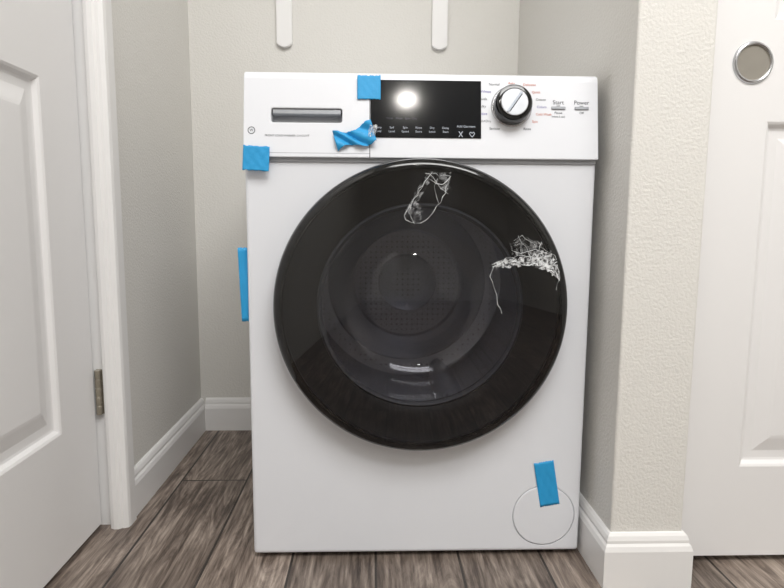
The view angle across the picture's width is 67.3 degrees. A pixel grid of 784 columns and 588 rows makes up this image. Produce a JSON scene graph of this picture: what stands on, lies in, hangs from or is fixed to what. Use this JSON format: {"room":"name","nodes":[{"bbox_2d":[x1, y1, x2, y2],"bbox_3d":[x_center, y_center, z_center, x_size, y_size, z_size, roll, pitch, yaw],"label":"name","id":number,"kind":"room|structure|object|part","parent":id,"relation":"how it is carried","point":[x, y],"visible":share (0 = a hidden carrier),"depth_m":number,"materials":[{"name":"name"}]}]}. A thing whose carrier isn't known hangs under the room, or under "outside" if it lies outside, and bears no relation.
{"room":"laundry room","nodes":[
{"label":"laundry room","id":0,"kind":"room"},
{"bbox_2d":[111,0,200,465],"bbox_3d":[-0.604,-0.780,1.321,0.120,2.440,0.535,0,7,-2],"label":"wall","id":1,"kind":"structure","parent":0,"point":[151,37],"depth_m":1.37,"materials":[{"name":"white paint"}]},
{"bbox_2d":[0,0,104,587],"bbox_3d":[-0.567,-0.504,0.670,0.059,2.030,0.794,0,7,-2],"label":"door","id":2,"kind":"structure","parent":1,"relation":"in","point":[50,493],"depth_m":0.97,"materials":[{"name":"white paint"}]},
{"bbox_3d":[-0.566,0.192,1.149,0.024,0.089,0.014,0,7,-2],"label":"door hinge","id":3,"kind":"part","parent":2,"relation":"part of","materials":[{"name":"silver metal"}]},
{"bbox_2d":[71,0,136,528],"bbox_3d":[-0.555,-0.577,1.062,0.073,2.100,0.041,0,7,-2],"label":"trim","id":4,"kind":"structure","parent":1,"relation":"attached to","point":[92,19],"depth_m":1.11,"materials":[{"name":"white paint"}]},
{"bbox_2d":[134,398,205,515],"bbox_3d":[-0.544,0.383,1.469,0.014,0.095,0.530,0,7,-2],"label":"baseboard","id":5,"kind":"structure","parent":1,"relation":"attached to","point":[161,460],"depth_m":1.41,"materials":[{"name":"white paint"}]},
{"bbox_2d":[188,0,519,402],"bbox_3d":[-0.109,-0.818,1.652,1.160,2.440,0.100,0,7,-2],"label":"wall","id":6,"kind":"structure","parent":0,"point":[228,39],"depth_m":1.62,"materials":[{"name":"white paint"}]},
{"bbox_2d":[205,397,251,430],"bbox_3d":[-0.108,0.353,1.738,0.875,0.095,0.014,0,7,-2],"label":"baseboard","id":7,"kind":"structure","parent":6,"relation":"attached to","point":[220,413],"depth_m":1.72,"materials":[{"name":"white paint"}]},
{"bbox_2d":[276,0,292,47],"bbox_3d":[-0.288,-0.927,1.472,0.042,0.539,0.220,0,7,-2],"label":"shelf bracket","id":8,"kind":"object","parent":6,"relation":"attached to","point":[283,7],"visible":1,"depth_m":1.59,"materials":[{"name":"white paint"}]},
{"bbox_2d":[432,0,447,49],"bbox_3d":[0.135,-0.926,1.485,0.042,0.539,0.220,0,7,-2],"label":"shelf bracket","id":9,"kind":"object","parent":6,"relation":"attached to","point":[439,7],"visible":1,"depth_m":1.60,"materials":[{"name":"white paint"}]},
{"bbox_2d":[43,430,783,587],"bbox_3d":[0.575,0.722,-0.637,2.750,0.050,5.100,0,7,-2],"label":"floor","id":10,"kind":"structure","parent":0,"point":[197,530],"depth_m":1.07,"materials":[{"name":"brown wood"}]},
{"bbox_2d":[243,72,597,552],"bbox_3d":[0.040,0.017,1.313,0.595,0.849,0.625,0,7,-2],"label":"washing machine","id":11,"kind":"object","parent":10,"relation":"on","point":[318,486],"depth_m":1.04,"materials":[{"name":"white metal"}]},
{"bbox_2d":[237,247,248,321],"bbox_3d":[-0.251,-0.016,1.021,0.030,0.130,0.006,0,7,-2],"label":"tape","id":12,"kind":"object","parent":11,"relation":"attached to","point":[242,252],"visible":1,"depth_m":1.02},
{"bbox_2d":[242,145,269,171],"bbox_3d":[-0.224,-0.224,0.972,0.046,0.043,0.002,0,7,-2],"label":"tape","id":13,"kind":"object","parent":11,"relation":"attached to","point":[255,158],"visible":1,"depth_m":0.97,"materials":[{"name":"blue paper"}]},
{"bbox_2d":[265,134,308,136],"bbox_3d":[-0.174,-0.263,0.977,0.073,0.003,0.001,0,7,-2],"label":"label","id":14,"kind":"object","parent":11,"relation":"on","point":[265,134],"visible":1,"depth_m":0.98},
{"bbox_2d":[273,109,340,116],"bbox_3d":[-0.142,-0.304,0.991,0.113,0.009,0.018,0,7,-2],"label":"grip","id":15,"kind":"object","parent":11,"relation":"attached to","point":[276,112],"visible":1,"depth_m":0.98,"materials":[{"name":"silver metal"}]},
{"bbox_3d":[-0.143,-0.297,1.000,0.117,0.023,0.006,0,7,-2],"label":"drawer slot back","id":16,"kind":"part","parent":11,"relation":"part of","materials":[{"name":"grey plastic"}]},
{"bbox_3d":[-0.140,-0.234,0.978,0.208,0.001,0.001,0,7,-2],"label":"drawer seam","id":17,"kind":"part","parent":11,"relation":"part of","materials":[{"name":"white plastic"}]},
{"bbox_2d":[332,119,375,150],"bbox_3d":[-0.062,-0.263,0.975,0.074,0.053,0.012,1,7,2],"label":"tape","id":18,"kind":"object","parent":11,"relation":"attached to","point":[360,136],"visible":1,"depth_m":0.97,"materials":[{"name":"blue plastic"}]},
{"bbox_2d":[357,75,380,99],"bbox_3d":[-0.038,-0.344,0.982,0.039,0.041,0.007,0,7,-2],"label":"tape","id":19,"kind":"object","parent":11,"relation":"attached to","point":[368,87],"visible":1,"depth_m":0.98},
{"bbox_2d":[322,208,516,400],"bbox_3d":[0.041,-0.007,1.258,0.464,0.464,0.339,0,7,-2],"label":"door glass","id":20,"kind":"object","parent":11,"relation":"in","point":[400,295],"visible":0.62,"depth_m":1.42,"materials":[{"name":"glass"}]},
{"bbox_3d":[0.050,-0.303,1.024,0.595,0.142,0.098,0,7,-2],"label":"control panel","id":21,"kind":"part","parent":11,"relation":"part of","materials":[{"name":"white plastic"}]},
{"bbox_2d":[371,80,480,138],"bbox_3d":[0.057,-0.309,0.986,0.185,0.096,0.017,0,7,-2],"label":"display panel","id":22,"kind":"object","parent":11,"relation":"attached to","point":[431,103],"depth_m":0.98,"materials":[{"name":"black glass"}]},
{"bbox_3d":[0.049,-0.230,1.032,0.591,0.008,0.083,0,7,-2],"label":"panel gap","id":23,"kind":"part","parent":11,"relation":"part of","materials":[{"name":"grey plastic"}]},
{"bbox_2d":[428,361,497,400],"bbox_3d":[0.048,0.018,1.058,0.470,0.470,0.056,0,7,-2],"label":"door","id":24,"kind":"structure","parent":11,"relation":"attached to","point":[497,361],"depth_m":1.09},
{"bbox_2d":[273,158,566,450],"bbox_3d":[0.049,0.024,1.008,0.467,0.467,0.044,0,7,-2],"label":"ring","id":25,"kind":"object","parent":24,"relation":"attached to","point":[529,354],"depth_m":1.01,"materials":[{"name":"black plastic"}]},
{"bbox_2d":[368,124,559,312],"bbox_3d":[0.119,-0.122,0.962,0.322,0.308,0.034,1,7,3],"label":"plastic film","id":26,"kind":"object","parent":24,"relation":"attached to","point":[541,262],"visible":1,"depth_m":0.97,"materials":[{"name":"white"}]},
{"bbox_2d":[491,89,531,126],"bbox_3d":[0.201,-0.315,0.989,0.069,0.068,0.014,0,7,-2],"label":"dial base","id":27,"kind":"object","parent":11,"relation":"attached to","point":[492,102],"depth_m":0.99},
{"bbox_2d":[501,88,527,115],"bbox_3d":[0.202,-0.315,0.967,0.046,0.046,0.008,0,7,-2],"label":"dial face","id":28,"kind":"object","parent":27,"relation":"attached to","point":[510,95],"depth_m":0.97,"materials":[{"name":"white plastic"}]},
{"bbox_3d":[0.201,-0.315,0.980,0.063,0.064,0.032,0,7,-2],"label":"dial","id":29,"kind":"part","parent":11,"relation":"part of","materials":[{"name":"white plastic"}]},
{"bbox_3d":[0.202,-0.316,0.966,0.026,0.035,0.002,-1,7,-14],"label":"dial pointer","id":30,"kind":"part","parent":11,"relation":"part of","materials":[{"name":"silver metal"}]},
{"bbox_3d":[0.277,0.405,1.079,0.112,0.112,0.004,0,7,-2],"label":"filter cap","id":31,"kind":"part","parent":11,"relation":"part of","materials":[{"name":"white plastic"}]},
{"bbox_2d":[534,460,559,506],"bbox_3d":[0.281,0.344,1.069,0.050,0.090,0.001,0,7,-2],"label":"tape","id":32,"kind":"object","parent":11,"relation":"attached to","point":[544,471],"visible":1,"depth_m":1.07,"materials":[{"name":"blue paper"}]},
{"bbox_3d":[0.280,-0.313,0.992,0.024,0.005,0.003,0,7,-2],"label":"button","id":33,"kind":"part","parent":11,"relation":"part of","materials":[{"name":"silver metal"}]},
{"bbox_3d":[0.320,-0.313,0.993,0.024,0.005,0.003,0,7,-2],"label":"button","id":34,"kind":"part","parent":11,"relation":"part of","materials":[{"name":"silver metal"}]},
{"bbox_2d":[428,359,461,398],"bbox_3d":[0.119,0.195,1.280,0.056,0.050,0.260,0,7,-2],"label":"drum lifter","id":35,"kind":"object","parent":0,"point":[443,382],"depth_m":1.26,"materials":[{"name":"grey plastic"}]},
{"bbox_2d":[459,216,472,223],"bbox_3d":[0.186,-0.174,1.236,0.055,0.054,0.260,0,7,-2],"label":"drum lifter","id":36,"kind":"object","parent":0,"point":[462,220],"depth_m":1.31,"materials":[{"name":"black plastic"}]},
{"bbox_2d":[518,0,717,531],"bbox_3d":[0.423,-0.764,1.237,0.122,2.440,0.770,0,7,-2],"label":"wall","id":37,"kind":"structure","parent":0,"point":[652,61],"depth_m":0.96,"materials":[{"name":"white paint"}]},
{"bbox_2d":[577,492,693,587],"bbox_3d":[0.416,0.401,1.372,0.150,0.095,0.783,0,7,-2],"label":"baseboard","id":38,"kind":"structure","parent":37,"relation":"attached to","point":[641,559],"depth_m":0.99,"materials":[{"name":"white paint"}]},
{"bbox_2d":[681,0,783,555],"bbox_3d":[0.869,-0.536,0.967,0.740,2.030,0.039,0,7,-2],"label":"door","id":39,"kind":"structure","parent":37,"relation":"in","point":[733,499],"depth_m":1.01,"materials":[{"name":"white paint"}]},
{"bbox_3d":[0.589,-0.377,0.960,0.068,0.068,0.004,0,7,-2],"label":"cup pull handle","id":40,"kind":"part","parent":39,"relation":"part of","materials":[{"name":"silver metal"}]},
{"bbox_2d":[737,45,769,79],"bbox_3d":[0.589,-0.377,0.961,0.056,0.056,0.002,0,7,-2],"label":"door pull","id":41,"kind":"object","parent":39,"relation":"on","point":[753,61],"depth_m":0.96,"materials":[{"name":"silver metal"}]}
]}

